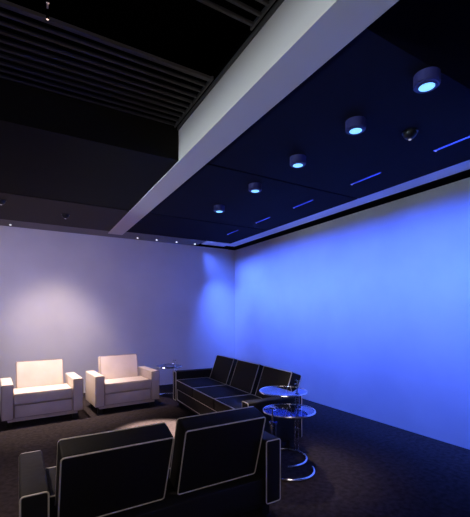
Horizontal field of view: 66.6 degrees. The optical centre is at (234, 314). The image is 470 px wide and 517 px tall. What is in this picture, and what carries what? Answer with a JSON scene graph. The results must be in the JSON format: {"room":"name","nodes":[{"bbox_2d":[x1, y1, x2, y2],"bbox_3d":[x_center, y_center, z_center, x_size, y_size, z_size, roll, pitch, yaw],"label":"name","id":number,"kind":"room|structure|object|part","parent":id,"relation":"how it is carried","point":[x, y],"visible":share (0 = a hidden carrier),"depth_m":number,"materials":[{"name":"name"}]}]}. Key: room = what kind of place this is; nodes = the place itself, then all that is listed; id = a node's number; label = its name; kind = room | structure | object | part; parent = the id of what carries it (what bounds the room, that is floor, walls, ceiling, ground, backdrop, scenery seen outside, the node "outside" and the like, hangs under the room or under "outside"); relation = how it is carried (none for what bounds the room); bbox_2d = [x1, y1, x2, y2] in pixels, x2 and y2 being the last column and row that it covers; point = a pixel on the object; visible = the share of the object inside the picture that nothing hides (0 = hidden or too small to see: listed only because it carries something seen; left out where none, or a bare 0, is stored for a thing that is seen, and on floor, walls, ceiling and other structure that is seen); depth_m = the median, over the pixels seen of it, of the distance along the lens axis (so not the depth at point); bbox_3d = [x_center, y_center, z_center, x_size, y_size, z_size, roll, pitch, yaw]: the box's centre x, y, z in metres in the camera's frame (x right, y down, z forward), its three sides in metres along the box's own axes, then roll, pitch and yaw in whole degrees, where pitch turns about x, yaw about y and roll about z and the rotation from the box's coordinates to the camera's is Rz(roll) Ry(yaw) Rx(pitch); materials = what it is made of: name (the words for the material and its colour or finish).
{"room":"lounge","nodes":[
{"label":"lounge","id":0,"kind":"room"},
{"bbox_2d":[0,192,128,230],"bbox_3d":[-4.317,-1.555,4.572,5.495,0.040,1.485,0,0,-30],"label":"ceiling","id":1,"kind":"structure","parent":0,"point":[17,207],"depth_m":5.38,"materials":[{"name":"grey paint"}]},
{"bbox_2d":[0,199,5,204],"bbox_3d":[-3.137,-1.502,4.794,0.124,0.066,0.124,0,0,-30],"label":"spotlight","id":2,"kind":"object","parent":1,"relation":"attached to","point":[2,201],"visible":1,"depth_m":4.77,"materials":[{"name":"black metal"}]},
{"bbox_2d":[61,213,69,218],"bbox_3d":[-2.606,-1.502,5.493,0.124,0.066,0.124,0,0,-30],"label":"spotlight","id":3,"kind":"object","parent":1,"relation":"attached to","point":[64,215],"visible":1,"depth_m":5.46,"materials":[{"name":"black metal"}]},
{"bbox_2d":[0,25,178,209],"bbox_3d":[-3.433,-1.917,3.041,5.495,0.765,1.960,0,0,-30],"label":"ceiling","id":4,"kind":"structure","parent":0,"point":[56,146],"depth_m":3.37,"materials":[{"name":"black paint"}]},
{"bbox_2d":[0,0,213,127],"bbox_3d":[-2.726,-1.869,1.837,5.415,0.027,0.848,0,0,-30],"label":"ceiling slats","id":5,"kind":"object","parent":4,"relation":"in","point":[8,5],"visible":1,"depth_m":2.73,"materials":[{"name":"grey"}]},
{"bbox_3d":[-0.388,-1.869,3.187,0.015,0.027,0.848,0,0,-30],"label":"rail","id":6,"kind":"part","parent":5,"relation":"part of","materials":[{"name":"grey"}]},
{"bbox_2d":[0,0,230,81],"bbox_3d":[-1.173,-2.350,2.071,8.640,0.100,10.160,0,0,-30],"label":"ceiling","id":7,"kind":"structure","parent":0,"point":[176,31],"depth_m":2.82,"materials":[{"name":"black"}]},
{"bbox_2d":[46,0,48,20],"bbox_3d":[-1.121,-2.035,2.147,0.024,0.530,0.016,0,0,-30],"label":"hanging cord","id":8,"kind":"object","parent":7,"relation":"hanging from","point":[47,1],"visible":1,"depth_m":2.14,"materials":[{"name":"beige plastic"}]},
{"bbox_2d":[179,0,277,123],"bbox_3d":[0.129,-2.083,2.626,0.260,0.435,9.620,0,0,-30],"label":"trim","id":9,"kind":"structure","parent":7,"relation":"attached to","point":[229,34],"depth_m":2.77,"materials":[{"name":"black"}]},
{"bbox_2d":[0,225,234,392],"bbox_3d":[-3.688,-0.400,6.427,8.640,3.800,0.100,0,0,-30],"label":"wall","id":10,"kind":"structure","parent":0,"point":[76,299],"depth_m":7.08,"materials":[{"name":"paint"}]},
{"bbox_2d":[0,219,204,245],"bbox_3d":[-3.959,-1.555,5.878,7.420,0.040,0.580,0,0,-30],"label":"trim","id":11,"kind":"structure","parent":10,"relation":"attached to","point":[127,235],"depth_m":6.71,"materials":[{"name":"grey paint"}]},
{"bbox_2d":[0,384,469,516],"bbox_3d":[-1.173,1.550,2.071,8.640,0.100,10.160,0,0,-30],"label":"floor","id":12,"kind":"structure","parent":0,"point":[364,467],"depth_m":3.62,"materials":[{"name":"carpet"}]},
{"bbox_2d":[0,359,82,427],"bbox_3d":[-2.797,1.089,5.173,0.995,0.821,0.684,0,0,-35],"label":"armchair","id":13,"kind":"object","parent":12,"relation":"on","point":[40,391],"visible":1,"depth_m":5.05,"materials":[{"name":"beige leather"}]},
{"bbox_3d":[-3.147,1.153,4.923,0.135,0.465,0.660,0,0,-34],"label":"armrest","id":14,"kind":"part","parent":13,"relation":"part of","materials":[{"name":"beige leather"}]},
{"bbox_3d":[-2.920,0.928,5.353,0.615,0.480,0.150,0,-12,-34],"label":"backrest","id":15,"kind":"part","parent":13,"relation":"part of","materials":[{"name":"beige leather"}]},
{"bbox_3d":[-2.792,1.288,5.166,0.721,0.175,0.615,0,0,-34],"label":"seat frame","id":16,"kind":"part","parent":13,"relation":"part of","materials":[{"name":"beige leather"}]},
{"bbox_2d":[14,384,72,404],"bbox_3d":[-2.732,1.117,5.079,0.717,0.162,0.454,0,0,-34],"label":"seat cushion","id":17,"kind":"object","parent":13,"relation":"on","point":[24,394],"depth_m":4.95,"materials":[{"name":"beige leather"}]},
{"bbox_3d":[-2.438,1.153,5.410,0.135,0.465,0.660,0,0,-34],"label":"armrest","id":18,"kind":"part","parent":13,"relation":"part of","materials":[{"name":"beige leather"}]},
{"bbox_2d":[86,354,158,413],"bbox_3d":[-1.843,1.089,5.851,1.005,0.821,0.684,0,0,-35],"label":"armchair","id":19,"kind":"object","parent":12,"relation":"on","point":[118,381],"visible":1,"depth_m":5.71,"materials":[{"name":"beige leather"}]},
{"bbox_3d":[-2.197,1.153,5.597,0.135,0.465,0.660,0,0,-34],"label":"armrest","id":20,"kind":"part","parent":19,"relation":"part of","materials":[{"name":"beige leather"}]},
{"bbox_3d":[-1.966,0.928,6.030,0.615,0.480,0.150,0,-12,-34],"label":"backrest","id":21,"kind":"part","parent":19,"relation":"part of","materials":[{"name":"beige leather"}]},
{"bbox_3d":[-1.838,1.288,5.844,0.731,0.175,0.615,0,0,-34],"label":"seat frame","id":22,"kind":"part","parent":19,"relation":"part of","materials":[{"name":"beige leather"}]},
{"bbox_2d":[105,376,150,393],"bbox_3d":[-1.778,1.117,5.756,0.727,0.162,0.454,0,0,-34],"label":"seat cushion","id":23,"kind":"object","parent":19,"relation":"on","point":[113,384],"depth_m":5.63,"materials":[{"name":"beige leather"}]},
{"bbox_3d":[-1.480,1.153,6.090,0.135,0.465,0.660,0,0,-34],"label":"armrest","id":24,"kind":"part","parent":19,"relation":"part of","materials":[{"name":"beige leather"}]},
{"bbox_2d":[19,406,280,516],"bbox_3d":[-0.520,1.088,2.477,1.671,0.824,0.756,0,0,-31],"label":"sofa","id":25,"kind":"object","parent":12,"relation":"on","point":[225,463],"visible":1,"depth_m":2.24,"materials":[{"name":"black leather"}]},
{"bbox_3d":[-1.199,1.153,2.116,0.135,0.465,0.660,0,0,-31],"label":"armrest","id":26,"kind":"part","parent":25,"relation":"part of","materials":[{"name":"black leather"}]},
{"bbox_2d":[45,467,55,516],"bbox_3d":[-0.898,1.117,2.424,0.692,0.162,0.454,0,0,-31],"label":"seat cushion","id":27,"kind":"object","parent":25,"relation":"on","point":[51,471],"depth_m":2.19,"materials":[{"name":"black leather"}]},
{"bbox_3d":[-0.704,0.927,2.106,0.615,0.480,0.150,0,21,-31],"label":"backrest","id":28,"kind":"part","parent":25,"relation":"part of","materials":[{"name":"black leather"}]},
{"bbox_2d":[166,450,173,489],"bbox_3d":[-0.299,1.117,2.788,0.692,0.162,0.454,0,0,-31],"label":"seat cushion","id":29,"kind":"object","parent":25,"relation":"on","point":[169,485],"depth_m":2.44,"materials":[{"name":"black leather"}]},
{"bbox_3d":[-0.543,1.288,2.515,1.396,0.175,0.615,0,0,-31],"label":"seat frame","id":30,"kind":"part","parent":25,"relation":"part of","materials":[{"name":"black leather"}]},
{"bbox_3d":[-0.115,0.927,2.485,0.615,0.480,0.150,0,17,-31],"label":"backrest","id":31,"kind":"part","parent":25,"relation":"part of","materials":[{"name":"black leather"}]},
{"bbox_3d":[0.112,1.153,2.914,0.135,0.465,0.660,0,0,-31],"label":"armrest","id":32,"kind":"part","parent":25,"relation":"part of","materials":[{"name":"black leather"}]},
{"bbox_2d":[154,360,182,394],"bbox_3d":[-1.206,1.179,6.513,0.509,0.640,0.516,0,0,0],"label":"side table","id":33,"kind":"object","parent":12,"relation":"on","point":[174,366],"visible":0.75,"depth_m":6.55,"materials":[{"name":"silver metal"}]},
{"bbox_3d":[-1.206,0.940,6.509,0.472,0.009,0.472,0,0,0],"label":"glass","id":34,"kind":"part","parent":33,"relation":"part of","materials":[{"name":"blue"}]},
{"bbox_2d":[173,355,301,447],"bbox_3d":[-0.063,1.088,4.978,0.855,0.824,2.448,0,0,-28],"label":"sofa","id":35,"kind":"object","parent":12,"relation":"on","point":[231,383],"visible":0.77,"depth_m":4.83,"materials":[{"name":"black leather"}]},
{"bbox_3d":[-0.671,1.153,5.963,0.700,0.465,0.135,0,0,-28],"label":"armrest","id":36,"kind":"part","parent":35,"relation":"part of","materials":[{"name":"black leather"}]},
{"bbox_3d":[-0.129,1.288,4.943,0.655,0.175,2.171,0,0,-28],"label":"seat frame","id":37,"kind":"part","parent":35,"relation":"part of","materials":[{"name":"black leather"}]},
{"bbox_2d":[177,377,224,397],"bbox_3d":[-0.534,1.117,5.548,0.559,0.162,0.717,0,0,-28],"label":"seat cushion","id":38,"kind":"object","parent":35,"relation":"on","point":[185,385],"depth_m":5.49,"materials":[{"name":"black leather"}]},
{"bbox_2d":[193,385,248,409],"bbox_3d":[-0.194,1.117,4.908,0.559,0.162,0.717,0,0,-28],"label":"seat cushion","id":39,"kind":"object","parent":35,"relation":"on","point":[206,396],"depth_m":4.83,"materials":[{"name":"black leather"}]},
{"bbox_3d":[-0.168,0.927,5.755,0.150,0.480,0.615,22,-10,-26],"label":"backrest","id":40,"kind":"part","parent":35,"relation":"part of","materials":[{"name":"black leather"}]},
{"bbox_2d":[214,395,260,411],"bbox_3d":[0.147,1.117,4.268,0.559,0.162,0.717,0,0,-28],"label":"seat cushion","id":41,"kind":"object","parent":35,"relation":"on","point":[229,402],"depth_m":4.36,"materials":[{"name":"black leather"}]},
{"bbox_3d":[0.177,0.927,5.106,0.150,0.480,0.615,22,-10,-26],"label":"backrest","id":42,"kind":"part","parent":35,"relation":"part of","materials":[{"name":"black leather"}]},
{"bbox_3d":[0.414,1.153,3.923,0.700,0.465,0.135,0,0,-28],"label":"armrest","id":43,"kind":"part","parent":35,"relation":"part of","materials":[{"name":"black leather"}]},
{"bbox_3d":[0.518,0.927,4.465,0.150,0.480,0.615,22,-10,-26],"label":"backrest","id":44,"kind":"part","parent":35,"relation":"part of","materials":[{"name":"black leather"}]},
{"bbox_2d":[259,380,307,467],"bbox_3d":[0.504,1.109,3.726,0.509,0.780,0.509,0,0,0],"label":"side table","id":45,"kind":"object","parent":12,"relation":"on","point":[273,391],"visible":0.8,"depth_m":3.74,"materials":[{"name":"silver metal"}]},
{"bbox_3d":[0.504,0.799,3.726,0.472,0.009,0.472,0,0,0],"label":"glass","id":46,"kind":"part","parent":45,"relation":"part of","materials":[{"name":"blue"}]},
{"bbox_3d":[0.672,1.173,3.894,0.063,0.625,0.017,0,0,45],"label":"post","id":47,"kind":"part","parent":45,"relation":"part of","materials":[{"name":"silver metal"}]},
{"bbox_2d":[262,403,315,481],"bbox_3d":[0.519,1.172,3.441,0.509,0.655,0.509,0,0,0],"label":"side table","id":48,"kind":"object","parent":12,"relation":"on","point":[280,410],"visible":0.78,"depth_m":3.32,"materials":[{"name":"clear glass"}]},
{"bbox_3d":[0.344,1.074,3.259,0.016,0.449,0.016,0,0,0],"label":"sliding post","id":49,"kind":"part","parent":48,"relation":"part of","materials":[{"name":"silver metal"}]},
{"bbox_3d":[0.355,1.235,3.270,0.063,0.500,0.018,0,0,44],"label":"post","id":50,"kind":"part","parent":48,"relation":"part of","materials":[{"name":"silver metal"}]},
{"bbox_3d":[0.519,0.924,3.441,0.472,0.009,0.472,0,0,0],"label":"glass","id":51,"kind":"part","parent":48,"relation":"part of","materials":[{"name":"blue"}]},
{"bbox_2d":[108,0,398,234],"bbox_3d":[0.129,-1.694,2.626,0.260,0.342,9.620,0,0,-30],"label":"ceiling beam","id":52,"kind":"structure","parent":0,"point":[301,36],"depth_m":2.37,"materials":[{"name":"beige paint"}]},
{"bbox_2d":[177,0,283,130],"bbox_3d":[0.923,-1.850,0.977,0.014,0.030,5.970,0,0,-30],"label":"trim","id":53,"kind":"structure","parent":52,"relation":"attached to","point":[278,3],"depth_m":2.56,"materials":[{"name":"grey"}]},
{"bbox_2d":[196,0,275,30],"bbox_3d":[-1.891,-1.869,0.391,5.415,0.027,1.372,0,0,-30],"label":"grille","id":54,"kind":"object","parent":52,"relation":"attached to","point":[268,4],"visible":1,"depth_m":2.19,"materials":[{"name":"grey metal"}]},
{"bbox_3d":[0.447,-1.869,1.740,0.015,0.027,1.372,0,0,-30],"label":"rail","id":55,"kind":"part","parent":54,"relation":"part of","materials":[{"name":"grey metal"}]},
{"bbox_2d":[126,0,469,243],"bbox_3d":[0.299,-1.917,4.826,2.235,0.765,5.440,0,0,-30],"label":"ceiling","id":56,"kind":"structure","parent":0,"point":[370,77],"depth_m":3.08,"materials":[{"name":"black"}]},
{"bbox_2d":[214,205,224,212],"bbox_3d":[-0.224,-1.495,5.067,0.156,0.080,0.156,0,0,-30],"label":"recessed light","id":57,"kind":"object","parent":56,"relation":"in","point":[217,208],"visible":1,"depth_m":5.01,"materials":[{"name":"grey metal"}]},
{"bbox_2d":[249,182,261,192],"bbox_3d":[0.239,-1.495,4.226,0.156,0.080,0.156,0,0,-30],"label":"recessed light","id":58,"kind":"object","parent":56,"relation":"in","point":[254,187],"visible":1,"depth_m":4.17,"materials":[{"name":"grey metal"}]},
{"bbox_2d":[290,154,305,167],"bbox_3d":[0.615,-1.495,3.496,0.156,0.080,0.156,0,0,-30],"label":"recessed light","id":59,"kind":"object","parent":56,"relation":"in","point":[297,160],"visible":1,"depth_m":3.44,"materials":[{"name":"grey metal"}]},
{"bbox_2d":[202,160,469,246],"bbox_3d":[2.046,-1.543,3.756,0.820,0.044,9.660,0,0,-30],"label":"trim","id":60,"kind":"structure","parent":56,"relation":"attached to","point":[463,166],"depth_m":4.80,"materials":[{"name":"white"}]},
{"bbox_2d":[345,116,365,134],"bbox_3d":[0.959,-1.495,2.840,0.156,0.080,0.156,0,0,-30],"label":"recessed light","id":61,"kind":"object","parent":56,"relation":"in","point":[355,125],"visible":1,"depth_m":2.79,"materials":[{"name":"grey metal"}]},
{"bbox_2d":[350,128,361,133],"bbox_3d":[0.959,-1.460,2.840,0.096,0.005,0.096,0,0,-35],"label":"diffuser","id":62,"kind":"object","parent":61,"relation":"attached to","point":[352,130],"depth_m":2.83,"materials":[{"name":"blue"}]},
{"bbox_2d":[350,172,380,184],"bbox_3d":[1.469,-1.528,4.035,0.020,0.014,0.410,0,0,-30],"label":"recessed light","id":63,"kind":"object","parent":56,"relation":"in","point":[379,172],"visible":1,"depth_m":4.02,"materials":[{"name":"blue"}]},
{"bbox_2d":[402,128,417,140],"bbox_3d":[1.472,-1.502,3.010,0.124,0.066,0.124,0,0,-30],"label":"spotlight","id":64,"kind":"object","parent":56,"relation":"attached to","point":[409,134],"visible":1,"depth_m":2.98,"materials":[{"name":"black metal"}]},
{"bbox_2d":[413,67,440,92],"bbox_3d":[1.229,-1.495,2.292,0.156,0.080,0.156,0,0,-30],"label":"recessed light","id":65,"kind":"object","parent":56,"relation":"in","point":[428,79],"visible":1,"depth_m":2.25,"materials":[{"name":"grey metal"}]},
{"bbox_2d":[419,82,434,91],"bbox_3d":[1.229,-1.460,2.292,0.096,0.005,0.096,0,0,-35],"label":"diffuser","id":66,"kind":"object","parent":65,"relation":"attached to","point":[423,86],"depth_m":2.29,"materials":[{"name":"blue"}]},
{"bbox_2d":[434,136,469,151],"bbox_3d":[1.969,-1.528,3.169,0.020,0.014,0.410,0,0,-30],"label":"recessed light","id":67,"kind":"object","parent":56,"relation":"in","point":[436,150],"visible":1,"depth_m":3.19,"materials":[{"name":"blue"}]},
{"bbox_2d":[235,177,469,449],"bbox_3d":[2.525,-0.400,4.206,0.100,3.800,9.960,0,0,-30],"label":"wall","id":68,"kind":"structure","parent":0,"point":[370,307],"depth_m":5.05,"materials":[{"name":"paint"}]},
{"bbox_2d":[196,169,469,249],"bbox_3d":[2.040,-1.544,3.926,1.020,0.042,9.960,0,0,-30],"label":"trim","id":69,"kind":"structure","parent":68,"relation":"attached to","point":[465,174],"depth_m":5.07,"materials":[{"name":"black paint"}]}
]}

